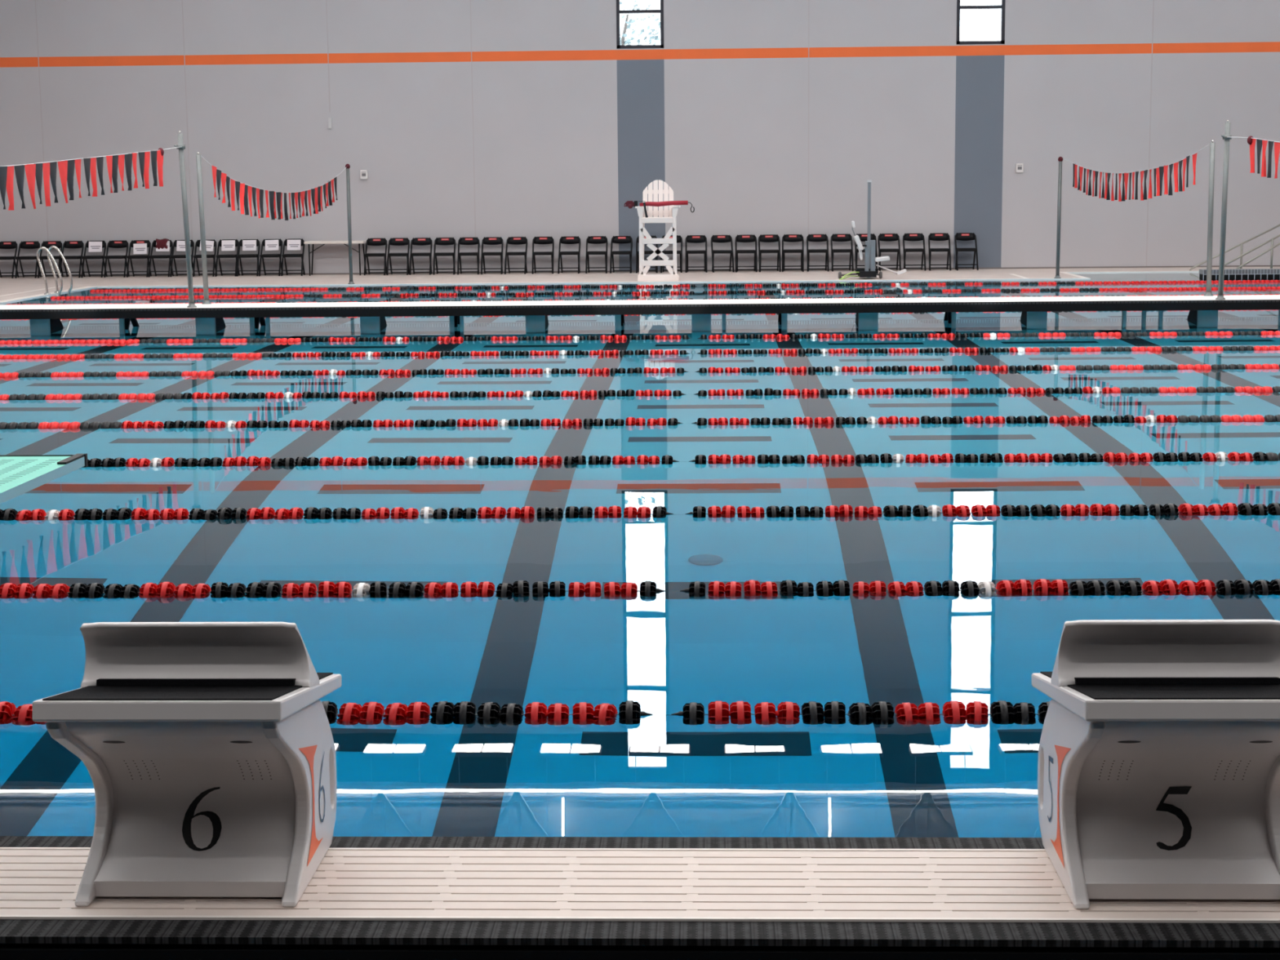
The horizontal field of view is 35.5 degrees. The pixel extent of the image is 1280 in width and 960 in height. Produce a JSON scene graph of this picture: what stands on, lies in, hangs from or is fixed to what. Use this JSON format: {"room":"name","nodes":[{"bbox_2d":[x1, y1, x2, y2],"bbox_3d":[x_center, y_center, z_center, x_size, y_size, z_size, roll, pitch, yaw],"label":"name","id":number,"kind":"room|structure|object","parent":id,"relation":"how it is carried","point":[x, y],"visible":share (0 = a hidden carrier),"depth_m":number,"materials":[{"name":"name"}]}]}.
{"room":"indoor swimming pool","nodes":[
{"label":"indoor swimming pool","id":0,"kind":"room"},
{"bbox_2d":[0,0,1279,275],"bbox_3d":[1.469,-11.414,43.726,40.000,14.230,0.250,0,8,2],"label":"wall","id":1,"kind":"structure","parent":0,"point":[571,126],"depth_m":44.19,"materials":[{"name":"paint"}]},
{"bbox_2d":[35,0,50,275],"bbox_3d":[-13.361,-9.773,44.352,0.018,10.470,0.014,0,8,2],"label":"trim","id":2,"kind":"structure","parent":1,"relation":"attached to","point":[35,0],"depth_m":44.55,"materials":[{"name":"grey metal"}]},
{"bbox_2d":[182,0,193,262],"bbox_3d":[-10.093,-9.788,44.238,0.018,10.470,0.014,0,8,2],"label":"trim","id":3,"kind":"structure","parent":1,"relation":"attached to","point":[182,0],"depth_m":44.51,"materials":[{"name":"grey metal"}]},
{"bbox_2d":[325,0,330,112],"bbox_3d":[-6.912,-11.569,43.866,0.018,6.900,0.014,0,8,2],"label":"trim","id":4,"kind":"structure","parent":1,"relation":"attached to","point":[326,0],"depth_m":44.19,"materials":[{"name":"grey"}]},
{"bbox_2d":[470,0,476,271],"bbox_3d":[-3.717,-9.819,44.016,0.018,10.470,0.014,0,8,2],"label":"trim","id":5,"kind":"structure","parent":1,"relation":"attached to","point":[470,0],"depth_m":44.31,"materials":[{"name":"grey"}]},
{"bbox_2d":[0,265,1279,277],"bbox_3d":[1.531,-4.669,44.596,40.000,0.030,0.022,0,8,2],"label":"baseboard","id":6,"kind":"structure","parent":1,"relation":"attached to","point":[1212,265],"depth_m":44.57,"materials":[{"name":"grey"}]},
{"bbox_2d":[616,0,663,48],"bbox_3d":[-0.024,-12.750,43.508,1.041,6.595,0.090,0,8,2],"label":"window","id":7,"kind":"structure","parent":1,"relation":"in","point":[619,11],"depth_m":43.88,"materials":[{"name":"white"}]},
{"bbox_2d":[808,0,808,248],"bbox_3d":[3.693,-9.854,43.758,0.018,10.470,0.014,0,8,2],"label":"trim","id":8,"kind":"structure","parent":1,"relation":"attached to","point":[808,0],"depth_m":44.04,"materials":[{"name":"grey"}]},
{"bbox_2d":[956,0,1005,44],"bbox_3d":[7.406,-12.785,43.249,1.051,6.595,0.090,0,8,2],"label":"window","id":9,"kind":"structure","parent":1,"relation":"in","point":[1002,6],"depth_m":43.62,"materials":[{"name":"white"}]},
{"bbox_2d":[1146,0,1154,266],"bbox_3d":[11.154,-9.889,43.498,0.018,10.470,0.014,0,8,2],"label":"trim","id":10,"kind":"structure","parent":1,"relation":"attached to","point":[1153,0],"depth_m":43.83,"materials":[{"name":"grey"}]},
{"bbox_2d":[0,266,1279,302],"bbox_3d":[0.657,-0.858,18.981,40.000,0.001,51.826,0,8,2],"label":"floor","id":11,"kind":"structure","parent":0,"point":[20,287],"depth_m":42.17,"materials":[{"name":"tile"}]},
{"bbox_2d":[0,240,18,278],"bbox_3d":[-14.186,-4.920,44.700,0.482,0.818,0.479,0,8,3],"label":"folding chair","id":12,"kind":"object","parent":11,"relation":"on","point":[3,245],"visible":1,"depth_m":44.81,"materials":[{"name":"black"}]},
{"bbox_2d":[14,240,41,278],"bbox_3d":[-13.672,-4.923,44.682,0.482,0.818,0.479,0,8,2],"label":"folding chair","id":13,"kind":"object","parent":11,"relation":"on","point":[31,244],"visible":0.94,"depth_m":44.77,"materials":[{"name":"black"}]},
{"bbox_2d":[0,453,88,504],"bbox_3d":[-2.337,0.758,4.911,0.540,0.997,4.910,0,8,2],"label":"board","id":14,"kind":"object","parent":11,"relation":"on","point":[20,474],"visible":1,"depth_m":6.94,"materials":[{"name":"teal"}]},
{"bbox_2d":[36,246,62,295],"bbox_3d":[-11.058,-3.680,37.510,0.466,1.395,0.120,0,8,2],"label":"ladder rail","id":15,"kind":"object","parent":11,"relation":"on","point":[41,247],"visible":0.91,"depth_m":37.46,"materials":[{"name":"grey metal"}]},
{"bbox_2d":[37,240,63,278],"bbox_3d":[-13.168,-4.925,44.665,0.482,0.818,0.479,0,8,1],"label":"folding chair","id":16,"kind":"object","parent":11,"relation":"on","point":[47,244],"visible":0.83,"depth_m":44.77,"materials":[{"name":"black"}]},
{"bbox_2d":[47,245,72,293],"bbox_3d":[-11.038,-3.768,38.103,0.466,1.395,0.120,0,8,2],"label":"ladder rail","id":17,"kind":"object","parent":11,"relation":"on","point":[51,246],"visible":0.82,"depth_m":38.05,"materials":[{"name":"grey metal"}]},
{"bbox_2d":[59,240,84,277],"bbox_3d":[-12.684,-4.927,44.648,0.482,0.818,0.479,0,8,2],"label":"folding chair","id":18,"kind":"object","parent":11,"relation":"on","point":[68,244],"visible":0.9,"depth_m":44.74,"materials":[{"name":"black"}]},
{"bbox_2d":[80,240,107,277],"bbox_3d":[-12.180,-4.930,44.630,0.482,0.818,0.479,0,8,3],"label":"folding chair","id":19,"kind":"object","parent":11,"relation":"on","point":[104,243],"visible":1,"depth_m":44.59,"materials":[{"name":"black"}]},
{"bbox_2d":[88,241,102,252],"bbox_3d":[-12.178,-5.216,44.718,0.304,0.231,0.054,0,8,3],"label":"paper notice","id":20,"kind":"object","parent":19,"relation":"attached to","point":[94,246],"visible":1,"depth_m":44.71,"materials":[{"name":"grey paper"}]},
{"bbox_2d":[103,240,129,277],"bbox_3d":[-11.675,-4.932,44.613,0.482,0.818,0.479,0,8,2],"label":"folding chair","id":21,"kind":"object","parent":11,"relation":"on","point":[122,243],"visible":1,"depth_m":44.68,"materials":[{"name":"black"}]},
{"bbox_2d":[126,240,151,277],"bbox_3d":[-11.171,-4.934,44.595,0.482,0.818,0.479,0,8,1],"label":"folding chair","id":22,"kind":"object","parent":11,"relation":"on","point":[135,242],"visible":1,"depth_m":44.60,"materials":[{"name":"black"}]},
{"bbox_2d":[133,243,146,253],"bbox_3d":[-11.169,-5.166,44.691,0.310,0.238,0.054,0,8,1],"label":"paper notice","id":23,"kind":"object","parent":22,"relation":"attached to","point":[139,248],"visible":1,"depth_m":44.69,"materials":[{"name":"grey paper"}]},
{"bbox_2d":[147,240,173,277],"bbox_3d":[-10.677,-4.937,44.578,0.482,0.818,0.479,0,8,3],"label":"folding chair","id":24,"kind":"object","parent":11,"relation":"on","point":[153,244],"visible":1,"depth_m":44.53,"materials":[{"name":"black"}]},
{"bbox_2d":[155,238,168,248],"bbox_3d":[-10.675,-5.251,44.694,0.294,0.287,0.131,0,8,2],"label":"draped cloth","id":25,"kind":"object","parent":24,"relation":"on","point":[162,243],"visible":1,"depth_m":44.65,"materials":[{"name":"red fabric"}]},
{"bbox_2d":[169,240,195,276],"bbox_3d":[-10.193,-4.939,44.561,0.482,0.818,0.479,0,8,2],"label":"folding chair","id":26,"kind":"object","parent":11,"relation":"on","point":[173,256],"visible":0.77,"depth_m":44.58,"materials":[{"name":"black"}]},
{"bbox_2d":[176,240,185,251],"bbox_3d":[-10.191,-5.225,44.649,0.311,0.240,0.054,0,8,2],"label":"paper notice","id":27,"kind":"object","parent":26,"relation":"attached to","point":[180,246],"visible":0.71,"depth_m":44.65,"materials":[{"name":"grey paper"}]},
{"bbox_2d":[192,239,216,276],"bbox_3d":[-9.689,-4.941,44.544,0.482,0.818,0.479,0,8,1],"label":"folding chair","id":28,"kind":"object","parent":11,"relation":"on","point":[197,242],"visible":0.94,"depth_m":44.51,"materials":[{"name":"black"}]},
{"bbox_2d":[199,240,213,251],"bbox_3d":[-9.667,-5.228,44.631,0.324,0.257,0.054,0,8,1],"label":"paper notice","id":29,"kind":"object","parent":28,"relation":"attached to","point":[209,244],"visible":0.74,"depth_m":44.62,"materials":[{"name":"grey paper"}]},
{"bbox_2d":[214,239,239,276],"bbox_3d":[-9.185,-4.944,44.526,0.482,0.818,0.479,0,8,2],"label":"folding chair","id":30,"kind":"object","parent":11,"relation":"on","point":[237,242],"visible":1,"depth_m":44.45,"materials":[{"name":"black"}]},
{"bbox_2d":[221,240,235,250],"bbox_3d":[-9.183,-5.230,44.614,0.305,0.233,0.054,0,8,2],"label":"paper notice","id":31,"kind":"object","parent":30,"relation":"attached to","point":[226,245],"visible":1,"depth_m":44.61,"materials":[{"name":"grey paper"}]},
{"bbox_2d":[236,239,260,276],"bbox_3d":[-8.711,-4.946,44.510,0.482,0.818,0.479,-1,8,0],"label":"folding chair","id":32,"kind":"object","parent":11,"relation":"on","point":[242,255],"visible":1,"depth_m":44.48,"materials":[{"name":"black"}]},
{"bbox_2d":[242,240,256,250],"bbox_3d":[-8.709,-5.232,44.597,0.305,0.233,0.054,-1,8,0],"label":"paper notice","id":33,"kind":"object","parent":32,"relation":"attached to","point":[247,245],"visible":1,"depth_m":44.59,"materials":[{"name":"grey paper"}]},
{"bbox_2d":[258,239,283,275],"bbox_3d":[-8.207,-4.948,44.492,0.482,0.818,0.479,0,8,3],"label":"folding chair","id":34,"kind":"object","parent":11,"relation":"on","point":[280,242],"visible":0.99,"depth_m":44.48,"materials":[{"name":"black"}]},
{"bbox_2d":[265,240,278,250],"bbox_3d":[-8.205,-5.235,44.580,0.309,0.238,0.054,0,8,3],"label":"paper notice","id":35,"kind":"object","parent":34,"relation":"attached to","point":[270,245],"visible":1,"depth_m":44.58,"materials":[{"name":"grey paper"}]},
{"bbox_2d":[280,238,305,275],"bbox_3d":[-7.713,-4.951,44.475,0.482,0.818,0.479,0,8,2],"label":"folding chair","id":36,"kind":"object","parent":11,"relation":"on","point":[285,243],"visible":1,"depth_m":44.46,"materials":[{"name":"black"}]},
{"bbox_2d":[287,240,300,250],"bbox_3d":[-7.711,-5.237,44.562,0.305,0.232,0.054,0,8,2],"label":"paper notice","id":37,"kind":"object","parent":36,"relation":"attached to","point":[292,245],"visible":1,"depth_m":44.56,"materials":[{"name":"grey paper"}]},
{"bbox_2d":[303,240,366,275],"bbox_3d":[-6.749,-4.936,44.480,1.320,0.756,0.600,0,8,2],"label":"folding table","id":38,"kind":"object","parent":11,"relation":"on","point":[358,242],"visible":0.98,"depth_m":44.22,"materials":[{"name":"white plastic"}]},
{"bbox_2d":[345,164,354,284],"bbox_3d":[-5.838,-5.142,40.191,0.137,2.398,0.137,0,8,2],"label":"flag pole","id":39,"kind":"object","parent":11,"relation":"on","point":[348,177],"visible":1,"depth_m":40.16,"materials":[{"name":"metal"}]},
{"bbox_2d":[364,237,386,275],"bbox_3d":[-5.867,-4.960,44.411,0.482,0.818,0.479,0,8,3],"label":"folding chair","id":40,"kind":"object","parent":11,"relation":"on","point":[370,242],"visible":0.99,"depth_m":44.51,"materials":[{"name":"black"}]},
{"bbox_2d":[386,237,409,275],"bbox_3d":[-5.363,-4.962,44.393,0.482,0.818,0.479,0,8,2],"label":"folding chair","id":41,"kind":"object","parent":11,"relation":"on","point":[396,241],"visible":0.98,"depth_m":44.48,"materials":[{"name":"black"}]},
{"bbox_2d":[408,237,432,275],"bbox_3d":[-4.859,-4.964,44.375,0.482,0.818,0.479,0,8,2],"label":"folding chair","id":42,"kind":"object","parent":11,"relation":"on","point":[416,241],"visible":1,"depth_m":44.45,"materials":[{"name":"black"}]},
{"bbox_2d":[432,237,455,275],"bbox_3d":[-4.334,-4.967,44.357,0.482,0.818,0.479,0,8,1],"label":"folding chair","id":43,"kind":"object","parent":11,"relation":"on","point":[438,241],"visible":1,"depth_m":44.43,"materials":[{"name":"black"}]},
{"bbox_2d":[457,236,479,274],"bbox_3d":[-3.800,-4.969,44.339,0.482,0.818,0.479,-1,8,0],"label":"folding chair","id":44,"kind":"object","parent":11,"relation":"on","point":[462,241],"visible":1,"depth_m":44.43,"materials":[{"name":"black"}]},
{"bbox_2d":[480,236,503,274],"bbox_3d":[-3.276,-4.972,44.320,0.482,0.818,0.479,0,8,2],"label":"folding chair","id":45,"kind":"object","parent":11,"relation":"on","point":[488,240],"visible":1,"depth_m":44.40,"materials":[{"name":"black"}]},
{"bbox_2d":[504,236,527,274],"bbox_3d":[-2.742,-4.974,44.302,0.482,0.818,0.479,0,8,5],"label":"folding chair","id":46,"kind":"object","parent":11,"relation":"on","point":[512,240],"visible":1,"depth_m":44.38,"materials":[{"name":"black"}]},
{"bbox_2d":[532,236,554,274],"bbox_3d":[-2.146,-4.977,44.281,0.482,0.818,0.479,0,8,1],"label":"folding chair","id":47,"kind":"object","parent":11,"relation":"on","point":[536,240],"visible":1,"depth_m":44.34,"materials":[{"name":"black"}]},
{"bbox_2d":[557,235,580,273],"bbox_3d":[-1.562,-4.980,44.261,0.482,0.818,0.479,0,8,4],"label":"folding chair","id":48,"kind":"object","parent":11,"relation":"on","point":[564,240],"visible":1,"depth_m":44.34,"materials":[{"name":"black"}]},
{"bbox_2d":[585,235,608,273],"bbox_3d":[-0.957,-4.983,44.239,0.482,0.818,0.479,0,8,2],"label":"folding chair","id":49,"kind":"object","parent":11,"relation":"on","point":[592,239],"visible":1,"depth_m":44.32,"materials":[{"name":"black"}]},
{"bbox_2d":[0,271,1199,303],"bbox_3d":[0.977,0.370,23.680,25.000,3.810,38.980,0,8,2],"label":"basin","id":50,"kind":"object","parent":11,"relation":"in","point":[1166,271],"visible":0.02,"depth_m":40.07,"materials":[{"name":"tile"}]},
{"bbox_2d":[0,271,1279,837],"bbox_3d":[0.980,0.682,23.727,26.000,4.400,39.780,0,8,2],"label":"water","id":51,"kind":"object","parent":50,"relation":"in","point":[661,773],"visible":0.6,"depth_m":11.08,"materials":[{"name":"blue liquid"}]},
{"bbox_2d":[0,700,1049,719],"bbox_3d":[0.413,0.901,7.440,24.900,0.165,0.163,0,8,2],"label":"lane rope","id":52,"kind":"object","parent":51,"relation":"on","point":[717,710],"visible":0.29,"depth_m":7.41,"materials":[{"name":"black"}]},
{"bbox_2d":[0,835,1279,959],"bbox_3d":[0.322,1.134,4.777,24.900,0.362,0.695,0,8,2],"label":"pool deck","id":53,"kind":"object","parent":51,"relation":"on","point":[368,898],"visible":0.78,"depth_m":4.58,"materials":[{"name":"tile"}]},
{"bbox_2d":[32,622,342,906],"bbox_3d":[-1.049,0.646,4.775,0.553,0.632,0.724,0,8,2],"label":"starting block","id":54,"kind":"object","parent":53,"relation":"on","point":[207,749],"visible":1,"depth_m":4.74,"materials":[{"name":"white plastic"}]},
{"bbox_2d":[1031,619,1279,909],"bbox_3d":[1.252,0.635,4.695,0.553,0.632,0.724,0,8,2],"label":"starting block","id":55,"kind":"object","parent":53,"relation":"on","point":[1158,762],"visible":1,"depth_m":4.67,"materials":[{"name":"white plastic"}]},
{"bbox_3d":[7.156,-0.228,4.375,0.137,2.320,0.137,0,8,2],"label":"flag pole","id":56,"kind":"object","parent":53,"relation":"on","visible":0},
{"bbox_2d":[1231,135,1279,178],"bbox_3d":[7.570,-2.635,15.737,0.090,0.739,23.200,0,8,2],"label":"pennant line","id":57,"kind":"object","parent":56,"relation":"hanging from","point":[1261,143],"visible":1,"depth_m":25.35,"materials":[{"name":"red fabric"}]},
{"bbox_2d":[0,578,1279,595],"bbox_3d":[0.491,0.566,9.700,24.900,0.167,0.167,0,8,2],"label":"lane rope","id":58,"kind":"object","parent":51,"relation":"on","point":[752,586],"visible":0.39,"depth_m":9.68,"materials":[{"name":"black"}]},
{"bbox_2d":[0,502,1279,519],"bbox_3d":[0.568,0.231,11.959,24.900,0.164,0.162,0,8,2],"label":"lane rope","id":59,"kind":"object","parent":51,"relation":"on","point":[846,509],"visible":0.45,"depth_m":11.94,"materials":[{"name":"black"}]},
{"bbox_2d":[0,414,1279,428],"bbox_3d":[0.722,-0.439,16.480,24.900,0.170,0.162,0,8,2],"label":"lane rope","id":60,"kind":"object","parent":51,"relation":"on","point":[1162,418],"visible":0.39,"depth_m":16.46,"materials":[{"name":"black"}]},
{"bbox_2d":[0,386,1279,399],"bbox_3d":[0.799,-0.776,18.740,24.900,0.170,0.163,0,8,2],"label":"lane rope","id":61,"kind":"object","parent":51,"relation":"on","point":[768,391],"visible":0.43,"depth_m":18.73,"materials":[{"name":"black"}]},
{"bbox_2d":[0,364,1279,377],"bbox_3d":[0.876,-1.109,20.999,24.900,0.164,0.165,0,8,2],"label":"lane rope","id":62,"kind":"object","parent":51,"relation":"on","point":[978,367],"visible":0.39,"depth_m":20.99,"materials":[{"name":"black"}]},
{"bbox_2d":[0,345,1279,359],"bbox_3d":[0.953,-1.443,23.260,24.900,0.164,0.165,0,8,2],"label":"lane rope","id":63,"kind":"object","parent":51,"relation":"on","point":[718,351],"visible":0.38,"depth_m":23.25,"materials":[{"name":"black"}]},
{"bbox_2d":[0,330,1279,343],"bbox_3d":[1.030,-1.778,25.521,24.900,0.167,0.165,0,8,2],"label":"lane rope","id":64,"kind":"object","parent":51,"relation":"on","point":[1256,332],"visible":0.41,"depth_m":25.53,"materials":[{"name":"black"}]},
{"bbox_2d":[7,293,1279,304],"bbox_3d":[1.308,-2.983,33.652,24.900,0.168,0.164,0,8,2],"label":"lane rope","id":65,"kind":"object","parent":51,"relation":"on","point":[1233,294],"visible":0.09,"depth_m":33.68,"materials":[{"name":"black"}]},
{"bbox_2d":[50,286,1279,298],"bbox_3d":[1.387,-3.330,35.975,24.900,0.169,0.169,0,8,2],"label":"lane rope","id":66,"kind":"object","parent":51,"relation":"on","point":[1214,287],"visible":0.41,"depth_m":35.96,"materials":[{"name":"black"}]},
{"bbox_2d":[73,280,1279,292],"bbox_3d":[1.466,-3.674,38.298,24.900,0.170,0.169,0,8,2],"label":"lane rope","id":67,"kind":"object","parent":51,"relation":"on","point":[1215,281],"visible":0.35,"depth_m":38.27,"materials":[{"name":"black"}]},
{"bbox_2d":[87,451,1279,466],"bbox_3d":[0.645,-0.104,14.220,24.900,0.166,0.164,0,8,2],"label":"lane rope","id":68,"kind":"object","parent":51,"relation":"on","point":[238,460],"visible":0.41,"depth_m":14.19,"materials":[{"name":"black"}]},
{"bbox_2d":[0,294,1279,330],"bbox_3d":[1.146,-1.400,28.293,24.935,2.240,1.190,0,8,2],"label":"bulkhead","id":69,"kind":"object","parent":50,"relation":"on","point":[1201,308],"visible":0.23,"depth_m":27.74,"materials":[{"name":"plastic"}]},
{"bbox_2d":[173,131,196,307],"bbox_3d":[-6.331,-3.623,27.849,0.219,2.435,0.137,0,8,2],"label":"flag pole","id":70,"kind":"object","parent":69,"relation":"on","point":[182,168],"visible":0.99,"depth_m":27.82,"materials":[{"name":"metal"}]},
{"bbox_2d":[0,146,182,210],"bbox_3d":[-6.717,-2.495,16.246,0.103,0.884,23.200,0,8,2],"label":"pennant line","id":71,"kind":"object","parent":70,"relation":"hanging from","point":[66,167],"visible":1,"depth_m":22.88,"materials":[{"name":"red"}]},
{"bbox_2d":[195,152,211,304],"bbox_3d":[-6.250,-3.599,28.642,0.137,2.154,0.137,0,8,2],"label":"flag pole","id":72,"kind":"object","parent":69,"relation":"on","point":[206,301],"visible":1,"depth_m":28.62,"materials":[{"name":"metal"}]},
{"bbox_2d":[200,155,346,220],"bbox_3d":[-6.057,-4.974,34.331,0.103,1.024,11.652,0,8,2],"label":"pennant line","id":73,"kind":"object","parent":72,"relation":"hanging from","point":[316,193],"visible":1,"depth_m":33.04,"materials":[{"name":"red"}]},
{"bbox_2d":[1204,140,1215,296],"bbox_3d":[8.059,-3.691,28.228,0.137,2.176,0.137,0,8,2],"label":"flag pole","id":74,"kind":"object","parent":69,"relation":"on","point":[1211,168],"visible":1,"depth_m":28.21,"materials":[{"name":"metal"}]},
{"bbox_2d":[1064,144,1208,201],"bbox_3d":[8.191,-5.140,33.840,0.088,0.852,11.531,0,8,2],"label":"pennant line","id":75,"kind":"object","parent":74,"relation":"hanging from","point":[1159,171],"visible":1,"depth_m":32.74,"materials":[{"name":"red fabric"}]},
{"bbox_2d":[1215,120,1231,299],"bbox_3d":[7.969,-3.680,27.301,0.144,2.428,0.132,2,9,17],"label":"flag pole","id":76,"kind":"object","parent":69,"relation":"on","point":[1227,136],"visible":1,"depth_m":27.27,"materials":[{"name":"metal"}]},
{"bbox_2d":[1199,268,1279,278],"bbox_3d":[12.566,-3.745,39.639,2.889,0.875,0.338,0,8,2],"label":"tiled ledge","id":77,"kind":"object","parent":50,"relation":"attached to","point":[1228,273],"visible":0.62,"depth_m":39.45,"materials":[{"name":"tile"}]},
{"bbox_2d":[609,235,632,273],"bbox_3d":[-0.412,-4.985,44.221,0.482,0.818,0.479,0,8,5],"label":"folding chair","id":78,"kind":"object","parent":11,"relation":"on","point":[615,239],"visible":1,"depth_m":44.29,"materials":[{"name":"black"}]},
{"bbox_2d":[635,235,657,273],"bbox_3d":[0.153,-4.988,44.201,0.482,0.818,0.479,0,8,2],"label":"folding chair","id":79,"kind":"object","parent":11,"relation":"on","point":[655,236],"visible":0.48,"depth_m":44.21,"materials":[{"name":"black"}]},
{"bbox_2d":[635,179,679,281],"bbox_3d":[0.373,-5.087,40.695,0.900,2.020,1.120,0,8,2],"label":"chair","id":80,"kind":"object","parent":11,"relation":"on","point":[669,213],"visible":0.95,"depth_m":40.30,"materials":[{"name":"white wood"}]},
{"bbox_2d":[623,200,694,217],"bbox_3d":[0.389,-5.434,40.246,1.421,0.376,0.115,0,8,2],"label":"tube","id":81,"kind":"object","parent":80,"relation":"on","point":[629,204],"visible":1,"depth_m":40.20,"materials":[{"name":"red plastic"}]},
{"bbox_2d":[660,235,682,272],"bbox_3d":[0.697,-4.991,44.182,0.482,0.818,0.479,0,8,3],"label":"folding chair","id":82,"kind":"object","parent":11,"relation":"on","point":[679,239],"visible":0.61,"depth_m":44.15,"materials":[{"name":"black"}]},
{"bbox_2d":[684,235,706,272],"bbox_3d":[1.242,-4.993,44.163,0.482,0.818,0.479,0,8,2],"label":"folding chair","id":83,"kind":"object","parent":11,"relation":"on","point":[691,238],"visible":1,"depth_m":44.23,"materials":[{"name":"black"}]},
{"bbox_2d":[711,235,734,272],"bbox_3d":[1.817,-4.996,44.143,0.482,0.818,0.479,-1,8,-4],"label":"folding chair","id":84,"kind":"object","parent":11,"relation":"on","point":[715,238],"visible":1,"depth_m":44.21,"materials":[{"name":"black"}]},
{"bbox_2d":[734,234,757,272],"bbox_3d":[2.341,-4.998,44.125,0.482,0.818,0.479,0,8,2],"label":"folding chair","id":85,"kind":"object","parent":11,"relation":"on","point":[740,238],"visible":1,"depth_m":44.20,"materials":[{"name":"black"}]},
{"bbox_2d":[758,234,781,271],"bbox_3d":[2.855,-5.001,44.107,0.482,0.818,0.479,0,8,1],"label":"folding chair","id":86,"kind":"object","parent":11,"relation":"on","point":[764,237],"visible":1,"depth_m":44.19,"materials":[{"name":"black"}]},
{"bbox_2d":[782,234,804,271],"bbox_3d":[3.369,-5.003,44.089,0.482,0.818,0.479,0,8,4],"label":"folding chair","id":87,"kind":"object","parent":11,"relation":"on","point":[788,237],"visible":1,"depth_m":44.16,"materials":[{"name":"black"}]},
{"bbox_2d":[806,233,829,271],"bbox_3d":[3.914,-5.006,44.070,0.482,0.818,0.479,0,8,2],"label":"folding chair","id":88,"kind":"object","parent":11,"relation":"on","point":[811,237],"visible":1,"depth_m":44.13,"materials":[{"name":"black"}]},
{"bbox_2d":[830,233,853,271],"bbox_3d":[4.449,-5.008,44.051,0.482,0.818,0.479,0,8,1],"label":"folding chair","id":89,"kind":"object","parent":11,"relation":"on","point":[835,237],"visible":1,"depth_m":44.12,"materials":[{"name":"black"}]},
{"bbox_2d":[854,233,877,271],"bbox_3d":[4.973,-5.011,44.033,0.482,0.818,0.479,0,8,2],"label":"folding chair","id":90,"kind":"object","parent":11,"relation":"on","point":[863,237],"visible":0.66,"depth_m":44.13,"materials":[{"name":"black"}]},
{"bbox_2d":[866,179,871,268],"bbox_3d":[4.667,-5.116,40.756,0.084,1.975,0.084,0,8,2],"label":"stanchion","id":91,"kind":"object","parent":11,"relation":"on","point":[868,181],"visible":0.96,"depth_m":40.68,"materials":[{"name":"silver metal"}]},
{"bbox_2d":[838,221,906,278],"bbox_3d":[4.684,-4.650,40.385,1.355,1.162,0.670,0,8,2],"label":"lift","id":92,"kind":"object","parent":11,"relation":"on","point":[866,272],"visible":1,"depth_m":40.19,"materials":[{"name":"grey"}]},
{"bbox_2d":[877,233,901,271],"bbox_3d":[5.487,-5.013,44.015,0.482,0.818,0.479,0,8,1],"label":"folding chair","id":93,"kind":"object","parent":11,"relation":"on","point":[882,237],"visible":0.96,"depth_m":44.09,"materials":[{"name":"black"}]},
{"bbox_2d":[902,233,925,271],"bbox_3d":[6.032,-5.016,43.996,0.482,0.818,0.479,0,8,2],"label":"folding chair","id":94,"kind":"object","parent":11,"relation":"on","point":[907,237],"visible":0.98,"depth_m":44.06,"materials":[{"name":"black"}]},
{"bbox_2d":[928,232,951,271],"bbox_3d":[6.586,-5.019,43.977,0.482,0.818,0.479,0,8,4],"label":"folding chair","id":95,"kind":"object","parent":11,"relation":"on","point":[938,236],"visible":1,"depth_m":44.06,"materials":[{"name":"black"}]},
{"bbox_2d":[954,232,978,270],"bbox_3d":[7.171,-5.021,43.956,0.482,0.818,0.479,0,8,1],"label":"folding chair","id":96,"kind":"object","parent":11,"relation":"on","point":[960,236],"visible":1,"depth_m":44.05,"materials":[{"name":"black"}]},
{"bbox_2d":[1053,156,1062,278],"bbox_3d":[8.303,-5.201,39.659,0.137,2.394,0.137,0,8,2],"label":"flag pole","id":97,"kind":"object","parent":11,"relation":"on","point":[1060,158],"visible":1,"depth_m":39.63,"materials":[{"name":"metal"}]},
{"bbox_2d":[1189,223,1279,270],"bbox_3d":[13.282,-5.248,42.466,3.177,1.629,0.048,0,8,2],"label":"handrail","id":98,"kind":"object","parent":11,"relation":"on","point":[1277,225],"visible":0.8,"depth_m":42.52,"materials":[{"name":"grey metal"}]},
{"bbox_2d":[1224,234,1279,268],"bbox_3d":[13.402,-5.092,41.574,2.678,1.578,0.048,0,8,2],"label":"handrail","id":99,"kind":"object","parent":11,"relation":"on","point":[1271,240],"visible":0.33,"depth_m":41.63,"materials":[{"name":"grey metal"}]},
{"bbox_2d":[1236,242,1279,268],"bbox_3d":[13.409,-4.975,40.883,2.419,1.548,0.048,0,8,2],"label":"handrail","id":100,"kind":"object","parent":11,"relation":"on","point":[1277,244],"visible":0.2,"depth_m":40.95,"materials":[{"name":"grey metal"}]},
{"label":"outside","id":101,"kind":"structure","parent":0,"visible":0},
{"bbox_2d":[619,0,660,44],"bbox_3d":[-0.587,-9.508,53.235,3.895,7.169,3.113,0,8,2],"label":"tree","id":102,"kind":"object","parent":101,"point":[627,24],"visible":0.13,"depth_m":52.80,"materials":[{"name":"grey plant"}]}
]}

